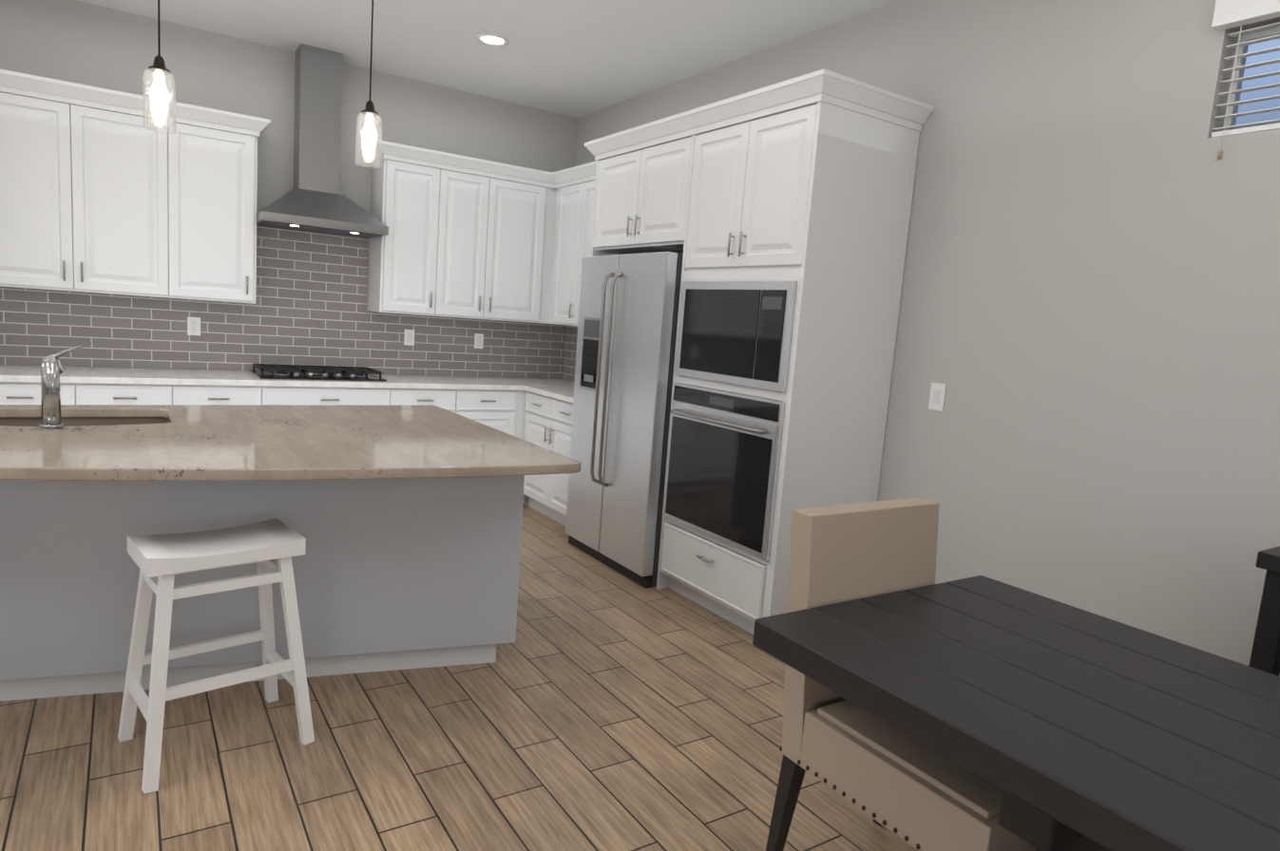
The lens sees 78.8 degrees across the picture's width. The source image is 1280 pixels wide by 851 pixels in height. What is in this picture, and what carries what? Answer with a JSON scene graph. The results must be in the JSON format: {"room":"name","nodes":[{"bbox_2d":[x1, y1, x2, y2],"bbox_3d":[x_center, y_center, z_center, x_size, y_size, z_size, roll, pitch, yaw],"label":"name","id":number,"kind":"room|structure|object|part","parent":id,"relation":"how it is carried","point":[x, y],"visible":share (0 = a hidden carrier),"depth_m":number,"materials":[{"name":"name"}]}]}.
{"room":"kitchen and dining room","nodes":[
{"label":"kitchen and dining room","id":0,"kind":"room"},
{"bbox_2d":[0,0,577,379],"bbox_3d":[-3.954,-0.940,4.275,8.150,3.000,0.100,-1,9,-33],"label":"wall","id":1,"kind":"structure","parent":0,"point":[82,43],"depth_m":5.04,"materials":[{"name":"paint"}]},
{"bbox_2d":[0,73,171,298],"bbox_3d":[-3.241,-1.315,4.412,0.960,1.090,0.320,-1,9,-33],"label":"upper cabinet","id":2,"kind":"object","parent":1,"relation":"attached to","point":[103,191],"depth_m":4.32,"materials":[{"name":"white paint"}]},
{"bbox_2d":[171,103,262,304],"bbox_3d":[-2.643,-1.322,4.805,0.471,1.090,0.320,-1,9,-33],"label":"upper cabinet","id":3,"kind":"object","parent":1,"relation":"attached to","point":[214,155],"depth_m":4.67,"materials":[{"name":"white paint"}]},
{"bbox_2d":[0,226,562,379],"bbox_3d":[-2.187,-0.859,5.384,3.779,0.989,0.016,-1,9,-33],"label":"backsplash","id":4,"kind":"structure","parent":1,"relation":"attached to","point":[309,307],"depth_m":5.25,"materials":[{"name":"tile"}]},
{"bbox_2d":[256,43,388,238],"bbox_3d":[-2.046,-1.833,5.007,0.752,1.142,0.479,-1,9,-33],"label":"range hood","id":5,"kind":"object","parent":1,"relation":"attached to","point":[313,200],"visible":0.96,"depth_m":5.01,"materials":[{"name":"silver metal"}]},
{"bbox_2d":[367,143,444,316],"bbox_3d":[-1.653,-1.334,5.455,0.380,1.090,0.320,-1,9,-33],"label":"upper cabinet","id":6,"kind":"object","parent":1,"relation":"attached to","point":[405,274],"depth_m":5.33,"materials":[{"name":"white paint"}]},
{"bbox_2d":[437,154,494,319],"bbox_3d":[-1.343,-1.337,5.658,0.360,1.090,0.320,-1,9,-33],"label":"upper cabinet","id":7,"kind":"object","parent":1,"relation":"attached to","point":[472,238],"depth_m":5.53,"materials":[{"name":"white paint"}]},
{"bbox_2d":[486,162,551,323],"bbox_3d":[-1.006,-1.342,5.880,0.448,1.090,0.320,-1,9,-33],"label":"upper cabinet","id":8,"kind":"object","parent":1,"relation":"attached to","point":[518,198],"depth_m":5.75,"materials":[{"name":"white paint"}]},
{"bbox_2d":[0,504,917,850],"bbox_3d":[-1.672,1.243,0.899,8.210,0.100,8.810,-1,9,-33],"label":"floor","id":9,"kind":"structure","parent":0,"point":[597,706],"depth_m":2.49,"materials":[{"name":"brown wood"}]},
{"bbox_2d":[0,382,174,404],"bbox_3d":[-3.271,0.159,4.490,0.965,0.872,0.605,-1,9,-33],"label":"base cabinet","id":10,"kind":"object","parent":9,"relation":"on","point":[10,393],"depth_m":4.26,"materials":[{"name":"white paint"}]},
{"bbox_2d":[0,364,574,390],"bbox_3d":[-2.059,-0.304,5.189,3.777,0.036,0.635,-1,9,-33],"label":"countertop","id":11,"kind":"structure","parent":10,"relation":"on","point":[9,373],"depth_m":4.75,"materials":[{"name":"white stone"}]},
{"bbox_2d":[249,363,386,381],"bbox_3d":[-2.129,-0.353,5.161,0.760,0.055,0.480,-1,9,-33],"label":"cooktop","id":12,"kind":"object","parent":11,"relation":"in","point":[309,372],"visible":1,"depth_m":5.08,"materials":[{"name":"black metal"}]},
{"bbox_2d":[117,518,314,794],"bbox_3d":[-1.327,0.676,2.448,0.474,0.674,0.374,-3,10,-43],"label":"stool","id":13,"kind":"object","parent":9,"relation":"on","point":[162,561],"visible":1,"depth_m":2.39,"materials":[{"name":"white paint"}]},
{"bbox_2d":[174,384,266,404],"bbox_3d":[-2.674,0.151,4.883,0.465,0.872,0.605,-1,9,-33],"label":"base cabinet","id":14,"kind":"object","parent":9,"relation":"on","point":[184,394],"depth_m":4.59,"materials":[{"name":"white paint"}]},
{"bbox_2d":[0,476,524,701],"bbox_3d":[-1.770,0.467,2.999,2.280,0.872,1.235,-1,9,-33],"label":"kitchen island","id":15,"kind":"object","parent":9,"relation":"on","point":[405,522],"depth_m":2.83,"materials":[{"name":"grey paint"},{"name":"granite"}]},
{"bbox_2d":[0,404,581,502],"bbox_3d":[-1.634,0.043,2.794,2.380,0.036,1.622,-1,9,-33],"label":"island countertop","id":16,"kind":"structure","parent":15,"relation":"on","point":[204,449],"depth_m":2.65,"materials":[{"name":"beige stone"}]},
{"bbox_2d":[38,343,91,430],"bbox_3d":[-2.065,-0.158,2.807,0.148,0.296,0.316,-1,9,-33],"label":"faucet","id":17,"kind":"object","parent":16,"relation":"on","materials":[{"name":"silver metal"}]},
{"bbox_2d":[0,411,171,426],"bbox_3d":[-2.169,0.095,2.953,0.720,0.211,0.525,-1,9,-33],"label":"sink","id":18,"kind":"object","parent":16,"relation":"in","point":[17,418],"depth_m":3.17,"materials":[{"name":"silver metal"}]},
{"bbox_2d":[266,386,395,405],"bbox_3d":[-2.158,0.145,5.222,0.770,0.872,0.605,-1,9,-33],"label":"base cabinet","id":19,"kind":"object","parent":9,"relation":"on","point":[275,395],"depth_m":4.93,"materials":[{"name":"white paint"}]},
{"bbox_2d":[391,388,520,437],"bbox_3d":[-1.460,0.137,5.681,0.899,0.872,0.605,-1,9,-33],"label":"base cabinet","id":20,"kind":"object","parent":9,"relation":"on","point":[497,410],"depth_m":5.47,"materials":[{"name":"white paint"}]},
{"bbox_2d":[520,390,573,526],"bbox_3d":[-0.376,0.238,5.527,0.600,0.872,0.899,-1,9,-33],"label":"base cabinet","id":21,"kind":"object","parent":9,"relation":"on","point":[543,421],"depth_m":5.39,"materials":[{"name":"white paint"}]},
{"bbox_2d":[524,383,573,403],"bbox_3d":[-0.332,-0.207,5.430,0.627,0.036,0.828,-1,9,-33],"label":"countertop","id":22,"kind":"structure","parent":21,"relation":"on","point":[562,390],"depth_m":5.47,"materials":[{"name":"white stone"}]},
{"bbox_2d":[565,251,683,588],"bbox_3d":[0.095,-0.073,4.630,0.771,1.790,0.900,-1,9,-33],"label":"refrigerator","id":23,"kind":"object","parent":9,"relation":"on","point":[649,582],"depth_m":4.33,"materials":[{"name":"grey metal"}]},
{"bbox_3d":[-0.274,-0.277,4.549,0.069,1.221,0.401,-1,9,-33],"label":"refrigerator handle","id":24,"kind":"part","parent":23,"relation":"part of","materials":[{"name":"silver metal"}]},
{"bbox_3d":[-0.139,-0.103,4.471,0.073,1.725,0.900,-1,9,-33],"label":"refrigerator door","id":25,"kind":"part","parent":23,"relation":"part of","materials":[{"name":"silver metal"}]},
{"bbox_2d":[765,497,1040,850],"bbox_3d":[0.722,0.741,1.899,0.513,0.985,0.621,-1,9,-33],"label":"dining chair","id":26,"kind":"object","parent":9,"relation":"on","point":[915,793],"visible":0.48,"depth_m":1.91,"materials":[{"name":"fabric"}]},
{"bbox_2d":[752,575,1279,850],"bbox_3d":[1.366,1.028,0.925,0.877,0.765,2.810,-1,9,-33],"label":"dining table","id":27,"kind":"object","parent":9,"relation":"on","point":[1063,727],"visible":1,"depth_m":1.48,"materials":[{"name":"black wood"}]},
{"bbox_2d":[1248,546,1279,676],"bbox_3d":[2.252,0.913,1.664,0.455,0.930,1.540,-1,9,-33],"label":"console table","id":28,"kind":"object","parent":9,"relation":"on","point":[1265,656],"visible":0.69,"depth_m":2.11,"materials":[{"name":"black wood"}]},
{"bbox_2d":[76,0,897,117],"bbox_3d":[-1.444,-1.822,0.495,8.210,0.100,8.810,-1,9,-33],"label":"ceiling","id":29,"kind":"structure","parent":0,"point":[577,58],"depth_m":4.50,"materials":[{"name":"paint"}]},
{"bbox_2d":[142,0,176,133],"bbox_3d":[-1.569,-1.514,2.539,0.124,1.060,0.124,-1,9,-33],"label":"pendant light","id":30,"kind":"object","parent":29,"relation":"hanging from","point":[159,94],"visible":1,"depth_m":2.58,"materials":[{"name":"white glass"}]},
{"bbox_2d":[355,0,382,168],"bbox_3d":[-1.001,-1.520,2.913,0.124,1.060,0.124,-1,9,-33],"label":"pendant light","id":31,"kind":"object","parent":29,"relation":"hanging from","point":[369,138],"visible":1,"depth_m":2.95,"materials":[{"name":"white glass"}]},
{"bbox_2d":[475,33,509,46],"bbox_3d":[-0.866,-2.262,4.570,0.194,0.006,0.194,-1,9,-33],"label":"recessed light","id":32,"kind":"object","parent":29,"relation":"in","point":[491,40],"visible":0.96,"depth_m":4.57,"materials":[{"name":"white plastic"}]},
{"bbox_2d":[568,0,1279,676],"bbox_3d":[1.805,-0.331,2.907,0.160,3.000,8.610,-1,9,-33],"label":"wall","id":33,"kind":"structure","parent":0,"point":[1089,325],"depth_m":2.95,"materials":[{"name":"paint"}]},
{"bbox_2d":[547,166,585,325],"bbox_3d":[-0.421,-1.291,5.827,0.325,1.090,0.460,-1,9,-33],"label":"upper cabinet","id":34,"kind":"object","parent":33,"relation":"attached to","point":[566,214],"depth_m":5.73,"materials":[{"name":"white paint"}]},
{"bbox_2d":[558,324,577,382],"bbox_3d":[-0.224,-0.498,5.831,0.016,0.448,1.461,-1,9,-33],"label":"backsplash","id":35,"kind":"structure","parent":33,"relation":"attached to","point":[569,333],"depth_m":6.36,"materials":[{"name":"tile"}]},
{"bbox_2d":[573,166,596,326],"bbox_3d":[-0.102,-1.203,5.342,0.325,1.090,0.714,-1,9,-33],"label":"upper cabinet","id":36,"kind":"object","parent":33,"relation":"attached to","point":[588,176],"depth_m":5.47,"materials":[{"name":"white paint"}]},
{"bbox_2d":[591,114,694,254],"bbox_3d":[0.255,-1.312,4.515,0.635,0.613,0.945,-1,9,-33],"label":"upper cabinet","id":37,"kind":"object","parent":33,"relation":"attached to","point":[640,198],"depth_m":4.31,"materials":[{"name":"white paint"}]},
{"bbox_2d":[679,76,922,285],"bbox_3d":[0.747,-1.107,3.771,0.635,0.753,0.841,-1,9,-33],"label":"upper cabinet","id":38,"kind":"object","parent":33,"relation":"attached to","point":[806,181],"depth_m":3.45,"materials":[{"name":"white paint"}]},
{"bbox_2d":[663,382,784,561],"bbox_3d":[0.596,0.189,3.906,0.676,0.715,0.810,-1,9,-33],"label":"wall oven","id":39,"kind":"object","parent":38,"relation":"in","point":[722,465],"visible":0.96,"depth_m":3.69,"materials":[{"name":"black glass"}]},
{"bbox_2d":[674,281,797,392],"bbox_3d":[0.668,-0.442,3.839,0.614,0.476,0.810,-1,9,-33],"label":"microwave","id":40,"kind":"object","parent":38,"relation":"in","point":[736,333],"visible":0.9,"depth_m":3.61,"materials":[{"name":"grey metal"}]},
{"bbox_2d":[928,382,946,411],"bbox_3d":[1.328,-0.129,3.483,0.008,0.120,0.074,-1,9,-33],"label":"light switch","id":41,"kind":"object","parent":33,"relation":"attached to","point":[937,396],"visible":1,"depth_m":3.48,"materials":[{"name":"white plastic"}]},
{"bbox_2d":[1211,0,1279,159],"bbox_3d":[2.075,-1.106,2.418,0.190,0.510,0.500,-1,9,-33],"label":"window blind","id":42,"kind":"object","parent":33,"relation":"in","point":[1252,105],"depth_m":2.55,"materials":[{"name":"white plastic"}]}
]}

